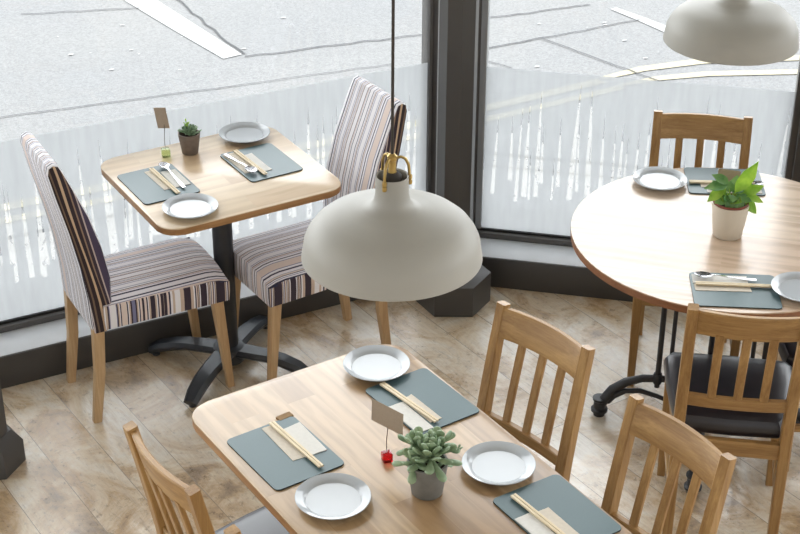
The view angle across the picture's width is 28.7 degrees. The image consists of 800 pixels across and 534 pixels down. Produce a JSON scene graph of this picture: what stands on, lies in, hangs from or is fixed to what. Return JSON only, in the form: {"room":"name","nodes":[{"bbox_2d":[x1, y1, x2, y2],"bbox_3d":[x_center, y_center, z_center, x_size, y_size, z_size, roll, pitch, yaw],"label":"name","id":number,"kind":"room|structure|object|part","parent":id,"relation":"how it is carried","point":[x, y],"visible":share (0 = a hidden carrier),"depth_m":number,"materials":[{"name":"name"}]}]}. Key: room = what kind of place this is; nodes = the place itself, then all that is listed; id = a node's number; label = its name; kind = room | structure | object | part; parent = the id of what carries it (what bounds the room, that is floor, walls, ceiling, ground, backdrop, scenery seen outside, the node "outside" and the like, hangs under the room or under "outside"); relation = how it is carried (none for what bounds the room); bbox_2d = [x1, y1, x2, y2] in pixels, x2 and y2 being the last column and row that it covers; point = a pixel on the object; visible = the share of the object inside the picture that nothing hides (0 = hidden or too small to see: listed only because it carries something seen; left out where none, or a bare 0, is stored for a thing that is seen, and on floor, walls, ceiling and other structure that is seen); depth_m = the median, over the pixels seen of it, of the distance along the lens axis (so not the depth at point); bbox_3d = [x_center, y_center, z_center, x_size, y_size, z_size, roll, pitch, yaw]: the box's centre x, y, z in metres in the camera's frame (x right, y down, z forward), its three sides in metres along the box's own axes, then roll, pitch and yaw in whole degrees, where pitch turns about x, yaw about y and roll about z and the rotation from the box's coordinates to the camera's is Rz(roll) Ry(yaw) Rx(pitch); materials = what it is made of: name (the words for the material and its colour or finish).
{"room":"restaurant","nodes":[
{"label":"restaurant","id":0,"kind":"room"},
{"bbox_2d":[0,287,799,533],"bbox_3d":[-0.013,2.392,2.242,12.000,0.080,9.600,0,29,0],"label":"floor","id":1,"kind":"structure","parent":0,"point":[78,475],"depth_m":5.53,"materials":[{"name":"brown wood"}]},
{"bbox_2d":[0,382,25,479],"bbox_3d":[-1.379,0.180,4.999,0.232,1.099,0.222,0,29,0],"label":"trim","id":2,"kind":"structure","parent":1,"relation":"on","point":[12,452],"depth_m":5.19,"materials":[{"name":"grey paint"}]},
{"bbox_2d":[20,132,234,422],"bbox_3d":[-0.938,-0.010,5.446,0.593,1.008,0.372,-15,32,-25],"label":"upholstered chair","id":3,"kind":"object","parent":1,"relation":"on","point":[171,276],"visible":1,"depth_m":5.37,"materials":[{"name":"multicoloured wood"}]},
{"bbox_3d":[-1.122,-0.123,5.268,0.172,0.640,0.338,-15,32,-25],"label":"backrest","id":4,"kind":"part","parent":3,"relation":"part of","materials":[{"name":"fabric"}]},
{"bbox_3d":[-1.184,0.227,5.618,0.072,0.423,0.036,-15,32,-25],"label":"leg","id":5,"kind":"part","parent":3,"relation":"part of","materials":[{"name":"brown wood"}]},
{"bbox_3d":[-1.042,0.354,5.391,0.072,0.423,0.036,-15,32,-25],"label":"leg","id":6,"kind":"part","parent":3,"relation":"part of","materials":[{"name":"brown wood"}]},
{"bbox_3d":[-0.883,0.038,5.506,0.453,0.118,0.372,-15,32,-25],"label":"seat","id":7,"kind":"part","parent":3,"relation":"part of","materials":[{"name":"fabric"}]},
{"bbox_3d":[-0.781,0.130,5.817,0.068,0.403,0.038,-15,32,-25],"label":"leg","id":8,"kind":"part","parent":3,"relation":"part of","materials":[{"name":"brown wood"}]},
{"bbox_3d":[-0.637,0.258,5.587,0.068,0.403,0.038,-15,32,-25],"label":"leg","id":9,"kind":"part","parent":3,"relation":"part of","materials":[{"name":"brown wood"}]},
{"bbox_2d":[0,282,358,388],"bbox_3d":[-2.233,0.443,5.515,5.180,0.133,0.494,-14,32,-24],"label":"trim","id":10,"kind":"structure","parent":1,"relation":"on","point":[36,352],"depth_m":5.79,"materials":[{"name":"grey paint"}]},
{"bbox_2d":[122,421,289,533],"bbox_3d":[-0.396,0.788,4.117,0.514,0.904,0.410,-19,34,-31],"label":"dining chair","id":11,"kind":"object","parent":1,"relation":"on","point":[159,485],"visible":0.78,"depth_m":3.88,"materials":[{"name":"honey oak"},{"name":"light grey fabric"}]},
{"bbox_3d":[-0.640,0.776,4.136,0.119,0.904,0.034,-19,34,-31],"label":"post","id":12,"kind":"part","parent":11,"relation":"part of","materials":[{"name":"brown wood"}]},
{"bbox_3d":[-0.578,0.503,3.809,0.061,0.086,0.300,-19,34,-31],"label":"rail","id":13,"kind":"part","parent":11,"relation":"part of","materials":[{"name":"brown wood"}]},
{"bbox_3d":[-0.531,0.750,3.985,0.033,0.038,0.303,-19,34,-31],"label":"rail","id":14,"kind":"part","parent":11,"relation":"part of","materials":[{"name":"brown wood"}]},
{"bbox_3d":[-0.454,0.903,3.909,0.119,0.904,0.034,-19,34,-31],"label":"post","id":15,"kind":"part","parent":11,"relation":"part of","materials":[{"name":"brown wood"}]},
{"bbox_3d":[-0.344,0.784,4.157,0.387,0.068,0.410,-19,34,-31],"label":"seat","id":16,"kind":"part","parent":11,"relation":"part of","materials":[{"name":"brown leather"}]},
{"bbox_2d":[101,127,340,407],"bbox_3d":[-0.632,0.013,5.645,0.680,0.774,0.625,-16,33,-27],"label":"bistro table","id":17,"kind":"object","parent":1,"relation":"on","point":[238,198],"visible":0.79,"depth_m":5.51,"materials":[{"name":"brown wood"}]},
{"bbox_2d":[117,164,199,204],"bbox_3d":[-0.833,-0.287,5.380,0.205,0.004,0.261,-16,33,-27],"label":"placemat","id":18,"kind":"object","parent":17,"relation":"on","point":[138,182],"visible":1,"depth_m":5.35,"materials":[{"name":"grey plastic"}]},
{"bbox_2d":[144,171,169,189],"bbox_3d":[-0.832,-0.302,5.400,0.042,0.002,0.167,-16,33,-27],"label":"chopstick sleeve","id":19,"kind":"object","parent":18,"relation":"on","point":[150,174],"visible":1,"depth_m":5.39,"materials":[{"name":"beige paper"}]},
{"bbox_2d":[149,168,179,193],"bbox_3d":[-0.811,-0.297,5.381,0.017,0.006,0.223,-17,33,-28],"label":"chopsticks","id":20,"kind":"object","parent":19,"relation":"on","point":[154,171],"visible":1,"depth_m":5.38,"materials":[{"name":"brown wood"}]},
{"bbox_2d":[158,162,185,187],"bbox_3d":[-0.788,-0.321,5.417,0.039,0.011,0.215,-15,32,-25],"label":"spoon","id":21,"kind":"object","parent":18,"relation":"on","point":[166,165],"visible":1,"depth_m":5.45,"materials":[{"name":"metal"}]},
{"bbox_2d":[160,169,190,187],"bbox_3d":[-0.779,-0.308,5.411,0.058,0.003,0.139,-16,33,-27],"label":"paper napkin","id":22,"kind":"object","parent":18,"relation":"on","point":[166,174],"visible":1,"depth_m":5.41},
{"bbox_2d":[161,124,170,157],"bbox_3d":[-0.836,-0.450,5.551,0.030,0.125,0.030,-10,31,-17],"label":"card holder","id":23,"kind":"object","parent":17,"relation":"on","point":[165,151],"visible":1,"depth_m":5.56,"materials":[{"name":"green plastic"}]},
{"bbox_2d":[153,108,169,127],"bbox_3d":[-0.841,-0.526,5.511,0.060,0.084,0.001,10,31,17],"label":"card","id":24,"kind":"object","parent":23,"relation":"on","point":[160,113],"visible":1,"depth_m":5.51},
{"bbox_2d":[177,119,201,155],"bbox_3d":[-0.753,-0.467,5.578,0.080,0.128,0.080,-26,38,-38],"label":"potted succulent","id":25,"kind":"object","parent":17,"relation":"on","point":[189,136],"visible":1,"depth_m":5.56,"materials":[{"name":"ceramic"}]},
{"bbox_2d":[178,129,199,155],"bbox_3d":[-0.753,-0.445,5.590,0.080,0.078,0.080,0,29,0],"label":"pot","id":26,"kind":"object","parent":25,"relation":"attached to","point":[189,139],"depth_m":5.56,"materials":[{"name":"ceramic"}]},
{"bbox_2d":[162,193,218,218],"bbox_3d":[-0.698,-0.197,5.202,0.187,0.020,0.187,0,29,0],"label":"plate","id":27,"kind":"object","parent":17,"relation":"on","point":[187,205],"visible":1,"depth_m":5.22,"materials":[{"name":"ceramic"}]},
{"bbox_2d":[219,122,269,142],"bbox_3d":[-0.569,-0.486,5.725,0.187,0.020,0.187,0,29,0],"label":"plate","id":28,"kind":"object","parent":17,"relation":"on","point":[238,132],"visible":1,"depth_m":5.74,"materials":[{"name":"ceramic"}]},
{"bbox_2d":[220,143,302,181],"bbox_3d":[-0.492,-0.371,5.535,0.205,0.004,0.261,-16,33,-27],"label":"placemat","id":29,"kind":"object","parent":17,"relation":"on","point":[280,164],"visible":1,"depth_m":5.53,"materials":[{"name":"grey plastic"}]},
{"bbox_2d":[222,152,250,173],"bbox_3d":[-0.566,-0.368,5.523,0.051,0.002,0.180,-16,33,-27],"label":"chopstick sleeve","id":30,"kind":"object","parent":29,"relation":"on","point":[240,166],"visible":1,"depth_m":5.53,"materials":[{"name":"beige paper"}]},
{"bbox_2d":[223,154,256,171],"bbox_3d":[-0.564,-0.367,5.502,0.039,0.011,0.200,-20,35,-32],"label":"spoon","id":31,"kind":"object","parent":30,"relation":"on","point":[247,168],"visible":1,"depth_m":5.47,"materials":[{"name":"metal"}]},
{"bbox_2d":[233,150,267,174],"bbox_3d":[-0.529,-0.370,5.515,0.017,0.006,0.228,-17,33,-28],"label":"chopsticks","id":32,"kind":"object","parent":29,"relation":"on","point":[237,152],"visible":1,"depth_m":5.51,"materials":[{"name":"brown wood"}]},
{"bbox_2d":[245,153,271,170],"bbox_3d":[-0.506,-0.370,5.525,0.038,0.003,0.158,-16,33,-27],"label":"paper napkin","id":33,"kind":"object","parent":29,"relation":"on","point":[250,156],"visible":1,"depth_m":5.52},
{"bbox_2d":[224,524,240,533],"bbox_3d":[-0.103,0.989,3.759,0.514,0.904,0.410,-19,34,-31],"label":"dining chair","id":34,"kind":"object","parent":1,"relation":"on","point":[233,529],"visible":1,"depth_m":3.54,"materials":[{"name":"brown wood"}]},
{"bbox_2d":[233,76,406,380],"bbox_3d":[-0.308,-0.120,5.651,0.593,1.008,0.372,-17,33,-28],"label":"upholstered chair","id":35,"kind":"object","parent":1,"relation":"on","point":[269,263],"visible":0.44,"depth_m":5.56,"materials":[{"name":"fabric"}]},
{"bbox_3d":[-0.611,0.149,5.783,0.068,0.403,0.038,-17,33,-28],"label":"leg","id":36,"kind":"part","parent":35,"relation":"part of","materials":[{"name":"brown wood"}]},
{"bbox_3d":[-0.449,0.273,5.562,0.068,0.403,0.038,-17,33,-28],"label":"leg","id":37,"kind":"part","parent":35,"relation":"part of","materials":[{"name":"brown wood"}]},
{"bbox_3d":[-0.361,-0.042,5.655,0.453,0.118,0.372,-17,33,-28],"label":"seat","id":38,"kind":"part","parent":35,"relation":"part of","materials":[{"name":"fabric"}]},
{"bbox_3d":[-0.223,0.024,5.995,0.072,0.423,0.036,-17,33,-28],"label":"leg","id":39,"kind":"part","parent":35,"relation":"part of","materials":[{"name":"brown wood"}]},
{"bbox_3d":[-0.130,-0.336,5.661,0.172,0.640,0.338,-17,33,-28],"label":"backrest","id":40,"kind":"part","parent":35,"relation":"part of","materials":[{"name":"fabric"}]},
{"bbox_3d":[-0.063,0.145,5.777,0.072,0.423,0.036,-17,33,-28],"label":"leg","id":41,"kind":"part","parent":35,"relation":"part of","materials":[{"name":"brown wood"}]},
{"bbox_2d":[192,344,631,533],"bbox_3d":[0.051,0.898,4.056,0.672,0.774,1.300,-17,34,-29],"label":"dining table","id":42,"kind":"object","parent":1,"relation":"on","point":[335,405],"visible":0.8,"depth_m":4.01,"materials":[{"name":"brown wood"}]},
{"bbox_2d":[276,412,292,419],"bbox_3d":[-0.306,0.398,4.150,0.043,0.006,0.020,-20,35,-32],"label":"paper packet","id":43,"kind":"object","parent":42,"relation":"on","point":[287,414],"visible":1,"depth_m":4.15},
{"bbox_2d":[227,416,343,490],"bbox_3d":[-0.295,0.476,4.010,0.205,0.004,0.261,-18,34,-30],"label":"placemat","id":44,"kind":"object","parent":42,"relation":"on","point":[255,447],"visible":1,"depth_m":3.98,"materials":[{"name":"grey plastic"}]},
{"bbox_2d":[262,426,304,460],"bbox_3d":[-0.301,0.454,4.044,0.040,0.002,0.170,-17,33,-28],"label":"chopstick sleeve","id":45,"kind":"object","parent":44,"relation":"on","point":[286,446],"visible":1,"depth_m":4.04,"materials":[{"name":"beige paper"}]},
{"bbox_2d":[269,421,323,467],"bbox_3d":[-0.268,0.456,4.029,0.017,0.006,0.239,-19,34,-31],"label":"chopsticks","id":46,"kind":"object","parent":44,"relation":"on","point":[277,427],"visible":1,"depth_m":4.03,"materials":[{"name":"brown wood"}]},
{"bbox_2d":[284,422,326,457],"bbox_3d":[-0.253,0.448,4.054,0.063,0.003,0.145,-17,33,-28],"label":"paper napkin","id":47,"kind":"object","parent":44,"relation":"on","point":[297,431],"visible":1,"depth_m":4.06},
{"bbox_2d":[295,473,370,519],"bbox_3d":[-0.164,0.568,3.829,0.187,0.020,0.187,0,29,0],"label":"plate","id":48,"kind":"object","parent":42,"relation":"on","point":[327,496],"visible":1,"depth_m":3.84,"materials":[{"name":"ceramic"}]},
{"bbox_2d":[343,345,409,381],"bbox_3d":[-0.066,0.275,4.358,0.187,0.020,0.187,0,29,0],"label":"plate","id":49,"kind":"object","parent":42,"relation":"on","point":[375,363],"visible":1,"depth_m":4.37,"materials":[{"name":"ceramic"}]},
{"bbox_2d":[381,428,392,463],"bbox_3d":[-0.033,0.442,3.957,0.026,0.118,0.026,-10,31,-17],"label":"card holder","id":50,"kind":"object","parent":42,"relation":"on","point":[386,455],"visible":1,"depth_m":3.97,"materials":[{"name":"red plastic"}]},
{"bbox_2d":[371,399,403,434],"bbox_3d":[-0.032,0.376,3.916,0.104,0.078,0.006,20,34,31],"label":"card","id":51,"kind":"object","parent":50,"relation":"on","point":[382,414],"visible":0.86,"depth_m":3.92,"materials":[{"name":"paper"}]},
{"bbox_2d":[366,368,478,433],"bbox_3d":[0.059,0.361,4.220,0.205,0.004,0.261,-18,34,-30],"label":"placemat","id":52,"kind":"object","parent":42,"relation":"on","point":[452,407],"visible":0.74,"depth_m":4.24,"materials":[{"name":"grey plastic"}]},
{"bbox_2d":[388,402,433,430],"bbox_3d":[0.027,0.399,4.145,0.052,0.003,0.146,-18,34,-30],"label":"paper napkin","id":53,"kind":"object","parent":52,"relation":"on","point":[411,418],"visible":0.82,"depth_m":4.14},
{"bbox_2d":[406,394,440,422],"bbox_3d":[0.056,0.378,4.184,0.039,0.002,0.138,-18,34,-30],"label":"chopstick sleeve","id":54,"kind":"object","parent":52,"relation":"on","point":[414,399],"visible":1,"depth_m":4.18,"materials":[{"name":"beige paper"}]},
{"bbox_2d":[380,382,438,422],"bbox_3d":[0.024,0.362,4.200,0.017,0.006,0.231,-21,36,-34],"label":"chopsticks","id":55,"kind":"object","parent":54,"relation":"on","point":[385,385],"visible":1,"depth_m":4.20,"materials":[{"name":"brown wood"}]},
{"bbox_2d":[392,426,462,500],"bbox_3d":[0.066,0.487,3.829,0.173,0.165,0.152,0,29,0],"label":"potted succulent","id":56,"kind":"object","parent":42,"relation":"on","point":[427,463],"visible":1,"depth_m":3.80,"materials":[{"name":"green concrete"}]},
{"bbox_2d":[407,454,447,500],"bbox_3d":[0.067,0.516,3.850,0.103,0.094,0.103,0,29,0],"label":"pot","id":57,"kind":"object","parent":56,"relation":"attached to","point":[425,487],"depth_m":3.80,"materials":[{"name":"grey concrete"}]},
{"bbox_2d":[462,441,535,484],"bbox_3d":[0.249,0.502,3.951,0.187,0.020,0.187,0,29,0],"label":"plate","id":58,"kind":"object","parent":42,"relation":"on","point":[491,462],"visible":1,"depth_m":3.96,"materials":[{"name":"ceramic"}]},
{"bbox_2d":[493,474,620,533],"bbox_3d":[0.380,0.601,3.792,0.205,0.004,0.261,-17,33,-28],"label":"placemat","id":59,"kind":"object","parent":42,"relation":"on","point":[554,492],"visible":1,"depth_m":3.82,"materials":[{"name":"grey plastic"}]},
{"bbox_2d":[514,513,554,533],"bbox_3d":[0.334,0.630,3.731,0.050,0.003,0.136,-17,33,-28],"label":"paper napkin","id":60,"kind":"object","parent":59,"relation":"on","point":[533,525],"visible":1,"depth_m":3.75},
{"bbox_2d":[510,493,565,533],"bbox_3d":[0.344,0.607,3.762,0.017,0.006,0.229,-19,34,-30],"label":"chopsticks","id":61,"kind":"object","parent":59,"relation":"on","point":[517,498],"visible":1,"depth_m":3.78,"materials":[{"name":"brown wood"}]},
{"bbox_2d":[538,507,578,533],"bbox_3d":[0.380,0.619,3.752,0.044,0.002,0.134,-17,33,-28],"label":"chopstick sleeve","id":62,"kind":"object","parent":59,"relation":"on","point":[547,512],"visible":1,"depth_m":3.76,"materials":[{"name":"beige paper"}]},
{"bbox_2d":[415,0,490,316],"bbox_3d":[0.219,-1.703,5.213,0.300,4.199,0.260,0,29,0],"label":"column","id":63,"kind":"structure","parent":1,"relation":"on","point":[458,22],"depth_m":5.81,"materials":[{"name":"metal"}]},
{"bbox_2d":[477,300,595,480],"bbox_3d":[0.230,0.627,4.414,0.514,0.904,0.410,-24,37,-36],"label":"dining chair","id":64,"kind":"object","parent":1,"relation":"on","point":[530,332],"visible":0.38,"depth_m":4.39,"materials":[{"name":"brown wood"}]},
{"bbox_3d":[0.260,0.509,4.626,0.119,0.904,0.034,-24,37,-36],"label":"post","id":65,"kind":"part","parent":64,"relation":"part of","materials":[{"name":"brown wood"}]},
{"bbox_3d":[0.354,0.488,4.465,0.033,0.038,0.303,-24,37,-36],"label":"rail","id":66,"kind":"part","parent":64,"relation":"part of","materials":[{"name":"brown wood"}]},
{"bbox_3d":[0.399,0.206,4.354,0.061,0.086,0.300,-24,37,-36],"label":"rail","id":67,"kind":"part","parent":64,"relation":"part of","materials":[{"name":"brown wood"}]},
{"bbox_3d":[0.475,0.625,4.420,0.119,0.904,0.034,-24,37,-36],"label":"post","id":68,"kind":"part","parent":64,"relation":"part of","materials":[{"name":"brown wood"}]},
{"bbox_2d":[480,238,632,301],"bbox_3d":[2.582,0.136,6.114,4.980,0.133,0.494,6,30,10],"label":"window sill","id":69,"kind":"structure","parent":1,"relation":"on","point":[537,267],"depth_m":6.27,"materials":[{"name":"grey paint"}]},
{"bbox_2d":[791,121,799,181],"bbox_3d":[1.587,-1.774,5.218,0.145,4.066,0.170,6,30,10],"label":"trim","id":70,"kind":"structure","parent":69,"relation":"on","point":[796,165],"depth_m":5.91,"materials":[{"name":"grey paint"}]},
{"bbox_2d":[601,393,736,533],"bbox_3d":[0.516,0.855,4.006,0.514,0.904,0.410,-19,35,-31],"label":"dining chair","id":71,"kind":"object","parent":1,"relation":"on","point":[663,431],"visible":0.94,"depth_m":3.97,"materials":[{"name":"brown wood"}]},
{"bbox_3d":[0.572,0.739,4.215,0.119,0.904,0.034,-19,35,-31],"label":"post","id":72,"kind":"part","parent":71,"relation":"part of","materials":[{"name":"brown wood"}]},
{"bbox_3d":[0.652,0.723,4.046,0.033,0.038,0.303,-19,35,-31],"label":"rail","id":73,"kind":"part","parent":71,"relation":"part of","materials":[{"name":"brown wood"}]},
{"bbox_3d":[0.701,0.443,3.930,0.061,0.086,0.300,-19,35,-31],"label":"rail","id":74,"kind":"part","parent":71,"relation":"part of","materials":[{"name":"brown wood"}]},
{"bbox_3d":[0.761,0.865,3.990,0.119,0.904,0.034,-19,35,-31],"label":"post","id":75,"kind":"part","parent":71,"relation":"part of","materials":[{"name":"brown wood"}]},
{"bbox_2d":[570,167,799,492],"bbox_3d":[1.060,0.231,5.267,1.008,0.774,1.008,8,30,13],"label":"round table","id":76,"kind":"object","parent":1,"relation":"on","point":[644,243],"visible":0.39,"depth_m":5.07,"materials":[{"name":"brown wood"}]},
{"bbox_3d":[0.821,0.214,5.331,0.298,0.740,0.060,8,30,13],"label":"leg","id":77,"kind":"part","parent":76,"relation":"part of","materials":[{"name":"black metal"}]},
{"bbox_2d":[633,166,687,189],"bbox_3d":[0.899,-0.299,5.402,0.187,0.020,0.187,0,29,0],"label":"plate","id":78,"kind":"object","parent":76,"relation":"on","point":[654,177],"visible":1,"depth_m":5.42,"materials":[{"name":"ceramic"}]},
{"bbox_3d":[0.995,0.361,5.067,0.060,0.740,0.298,8,30,13],"label":"leg","id":79,"kind":"part","parent":76,"relation":"part of","materials":[{"name":"black metal"}]},
{"bbox_2d":[684,167,765,195],"bbox_3d":[1.124,-0.296,5.415,0.261,0.004,0.205,2,29,3],"label":"placemat","id":80,"kind":"object","parent":76,"relation":"on","point":[692,173],"visible":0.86,"depth_m":5.44,"materials":[{"name":"grey plastic"}]},
{"bbox_2d":[689,180,754,183],"bbox_3d":[1.111,-0.293,5.391,0.223,0.006,0.017,1,29,2],"label":"chopsticks","id":81,"kind":"object","parent":80,"relation":"on","point":[690,181],"visible":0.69,"depth_m":5.39,"materials":[{"name":"brown wood"}]},
{"bbox_2d":[752,181,763,184],"bbox_3d":[1.156,-0.280,5.361,0.197,0.011,0.039,-5,29,-10],"label":"spoon","id":82,"kind":"object","parent":80,"relation":"on","point":[756,182],"visible":0.35,"depth_m":5.38,"materials":[{"name":"metal"}]},
{"bbox_2d":[704,161,763,240],"bbox_3d":[1.065,-0.224,5.014,0.192,0.267,0.135,0,29,0],"label":"plant","id":83,"kind":"object","parent":76,"relation":"on","point":[730,210],"visible":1,"depth_m":4.99,"materials":[{"name":"green plant"}]},
{"bbox_3d":[1.063,-0.156,5.048,0.120,0.116,0.120,0,29,0],"label":"pot","id":84,"kind":"part","parent":83,"relation":"part of","materials":[{"name":"beige ceramic"}]},
{"bbox_3d":[1.063,-0.201,5.023,0.113,0.028,0.113,0,29,0],"label":"liner pot","id":85,"kind":"part","parent":83,"relation":"part of","materials":[{"name":"ceramic"}]},
{"bbox_2d":[689,272,781,309],"bbox_3d":[1.019,0.071,4.752,0.261,0.004,0.205,2,29,4],"label":"placemat","id":86,"kind":"object","parent":76,"relation":"on","point":[759,298],"visible":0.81,"depth_m":4.71,"materials":[{"name":"grey plastic"}]},
{"bbox_2d":[691,274,747,282],"bbox_3d":[0.983,0.038,4.803,0.168,0.003,0.052,2,29,4],"label":"paper napkin","id":87,"kind":"object","parent":86,"relation":"on","point":[694,277],"visible":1,"depth_m":4.80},
{"bbox_2d":[694,271,755,280],"bbox_3d":[0.998,0.030,4.801,0.190,0.011,0.039,4,29,7],"label":"spoon","id":88,"kind":"object","parent":87,"relation":"on","point":[703,274],"visible":1,"depth_m":4.80,"materials":[{"name":"metal"}]},
{"bbox_2d":[694,284,751,291],"bbox_3d":[0.983,0.064,4.758,0.172,0.002,0.040,2,29,4],"label":"chopstick sleeve","id":89,"kind":"object","parent":86,"relation":"on","point":[697,287],"visible":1,"depth_m":4.75,"materials":[{"name":"beige paper"}]},
{"bbox_2d":[695,281,771,287],"bbox_3d":[1.022,0.054,4.766,0.238,0.006,0.017,2,29,4],"label":"chopsticks","id":90,"kind":"object","parent":86,"relation":"on","point":[706,283],"visible":1,"depth_m":4.76,"materials":[{"name":"brown wood"}]},
{"bbox_3d":[1.298,0.278,5.219,0.298,0.740,0.060,8,30,13],"label":"leg","id":91,"kind":"part","parent":76,"relation":"part of","materials":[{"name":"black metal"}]},
{"bbox_2d":[771,272,799,301],"bbox_3d":[1.221,0.068,4.744,0.187,0.020,0.187,0,29,0],"label":"plate","id":92,"kind":"object","parent":76,"relation":"on","point":[787,285],"visible":1,"depth_m":4.76,"materials":[{"name":"ceramic"}]},
{"bbox_3d":[1.067,-0.213,5.128,0.026,0.138,0.026,-5,29,-9],"label":"card holder","id":93,"kind":"object","parent":76,"relation":"on","visible":0},
{"bbox_2d":[718,168,740,180],"bbox_3d":[1.069,-0.287,5.086,0.075,0.068,0.001,6,30,10],"label":"card","id":94,"kind":"object","parent":93,"relation":"on","point":[730,174],"visible":0.5,"depth_m":5.08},
{"bbox_2d":[627,110,752,385],"bbox_3d":[1.051,-0.048,5.637,0.410,0.904,0.514,5,29,8],"label":"dining chair","id":95,"kind":"object","parent":1,"relation":"on","point":[723,129],"visible":0.25,"depth_m":5.64,"materials":[{"name":"brown wood"}]},
{"bbox_3d":[0.841,0.254,5.603,0.036,0.406,0.043,5,29,8],"label":"leg","id":96,"kind":"part","parent":95,"relation":"part of","materials":[{"name":"brown wood"}]},
{"bbox_3d":[1.016,0.122,5.488,0.336,0.052,0.022,5,29,8],"label":"rail","id":97,"kind":"part","parent":95,"relation":"part of","materials":[{"name":"brown wood"}]},
{"bbox_3d":[0.923,-0.150,5.820,0.034,0.904,0.119,5,29,8],"label":"post","id":98,"kind":"part","parent":95,"relation":"part of","materials":[{"name":"brown wood"}]},
{"bbox_3d":[1.090,-0.504,5.639,0.300,0.086,0.061,5,29,8],"label":"rail","id":99,"kind":"part","parent":95,"relation":"part of","materials":[{"name":"brown wood"}]},
{"bbox_3d":[1.192,0.284,5.553,0.036,0.406,0.043,5,29,8],"label":"leg","id":100,"kind":"part","parent":95,"relation":"part of","materials":[{"name":"brown wood"}]},
{"bbox_3d":[1.239,-0.123,5.775,0.034,0.904,0.119,5,29,8],"label":"post","id":101,"kind":"part","parent":95,"relation":"part of","materials":[{"name":"brown wood"}]},
{"bbox_2d":[657,303,799,533],"bbox_3d":[1.022,0.407,4.817,0.410,0.904,0.514,4,29,7],"label":"dining chair","id":102,"kind":"object","parent":1,"relation":"on","point":[715,393],"visible":0.95,"depth_m":4.70,"materials":[{"name":"brown wood"}]},
{"bbox_3d":[0.876,0.511,5.141,0.036,0.406,0.043,4,29,7],"label":"leg","id":103,"kind":"part","parent":102,"relation":"part of","materials":[{"name":"brown wood"}]},
{"bbox_3d":[0.835,0.484,4.677,0.034,0.904,0.119,4,29,7],"label":"post","id":104,"kind":"part","parent":102,"relation":"part of","materials":[{"name":"brown wood"}]},
{"bbox_3d":[1.031,0.391,4.879,0.410,0.068,0.387,4,29,7],"label":"seat","id":105,"kind":"part","parent":102,"relation":"part of","materials":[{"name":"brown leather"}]},
{"bbox_3d":[0.997,0.403,4.626,0.303,0.038,0.033,4,29,7],"label":"rail","id":106,"kind":"part","parent":102,"relation":"part of","materials":[{"name":"brown wood"}]},
{"bbox_3d":[0.999,0.544,4.729,0.300,0.054,0.022,4,29,7],"label":"rail","id":107,"kind":"part","parent":102,"relation":"part of","materials":[{"name":"brown wood"}]},
{"bbox_3d":[0.989,0.168,4.428,0.300,0.086,0.061,4,29,7],"label":"rail","id":108,"kind":"part","parent":102,"relation":"part of","materials":[{"name":"brown wood"}]},
{"bbox_3d":[1.228,0.539,5.095,0.036,0.406,0.043,4,29,7],"label":"leg","id":109,"kind":"part","parent":102,"relation":"part of","materials":[{"name":"brown wood"}]},
{"bbox_3d":[1.152,0.509,4.636,0.034,0.904,0.119,4,29,7],"label":"post","id":110,"kind":"part","parent":102,"relation":"part of","materials":[{"name":"brown wood"}]},
{"bbox_2d":[776,342,799,471],"bbox_3d":[1.501,0.205,5.185,0.514,0.904,0.410,1,29,2],"label":"dining chair","id":111,"kind":"object","parent":1,"relation":"on","point":[787,350],"visible":0.11,"depth_m":5.07,"materials":[{"name":"brown wood"}]},
{"bbox_3d":[1.437,0.217,5.195,0.387,0.068,0.410,1,29,2],"label":"seat","id":112,"kind":"part","parent":111,"relation":"part of","materials":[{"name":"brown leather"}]},
{"bbox_3d":[0.008,-1.444,0.314,12.000,0.100,9.950,0,29,0],"label":"ceiling","id":113,"kind":"structure","parent":0,"visible":0},
{"bbox_2d":[301,0,482,301],"bbox_3d":[-0.011,-1.176,2.637,0.380,2.637,0.380,0,29,0],"label":"pendant lamp","id":114,"kind":"object","parent":113,"relation":"hanging from","point":[391,241],"visible":1,"depth_m":3.15,"materials":[{"name":"white metal"}]},
{"bbox_2d":[382,169,401,181],"bbox_3d":[-0.016,-0.165,3.198,0.040,0.068,0.040,0,29,0],"label":"socket","id":115,"kind":"object","parent":114,"relation":"attached to","point":[389,175],"depth_m":3.17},
{"bbox_3d":[-0.016,-0.105,3.231,0.380,0.188,0.380,0,29,0],"label":"lamp shade","id":116,"kind":"part","parent":114,"relation":"part of","materials":[{"name":"metal"}]},
{"bbox_3d":[-0.010,-1.262,2.589,0.009,2.367,0.006,0,29,0],"label":"cord","id":117,"kind":"part","parent":114,"relation":"part of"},
{"bbox_2d":[663,0,798,65],"bbox_3d":[0.944,-1.794,3.790,0.380,2.637,0.380,0,29,0],"label":"pendant lamp","id":118,"kind":"object","parent":113,"relation":"hanging from","point":[723,32],"visible":1,"depth_m":4.29,"materials":[{"name":"grey metal"}]},
{"bbox_3d":[-2.215,-2.729,3.752,5.180,1.010,0.140,-14,32,-24],"label":"wall","id":119,"kind":"structure","parent":0,"visible":0},
{"bbox_2d":[0,0,432,332],"bbox_3d":[-2.188,-0.927,4.696,5.200,3.056,0.140,-14,32,-24],"label":"window","id":120,"kind":"structure","parent":119,"relation":"in","point":[31,286],"depth_m":5.78,"materials":[{"name":"white glass"}]},
{"bbox_3d":[2.598,-3.035,4.351,4.980,1.010,0.140,6,30,10],"label":"wall","id":121,"kind":"structure","parent":0,"visible":0},
{"bbox_2d":[430,0,799,246],"bbox_3d":[0.832,-1.423,5.618,1.472,3.056,0.110,6,30,10],"label":"window","id":122,"kind":"structure","parent":121,"relation":"in","point":[514,199],"depth_m":6.12,"materials":[{"name":"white glass"}]},
{"label":"outside","id":123,"kind":"structure","parent":0,"visible":0},
{"bbox_2d":[0,0,799,255],"bbox_3d":[0.049,-9.281,23.441,80.000,0.008,70.000,0,29,0],"label":"street","id":124,"kind":"structure","parent":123,"point":[65,64],"depth_m":8.96,"materials":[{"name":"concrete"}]}
]}

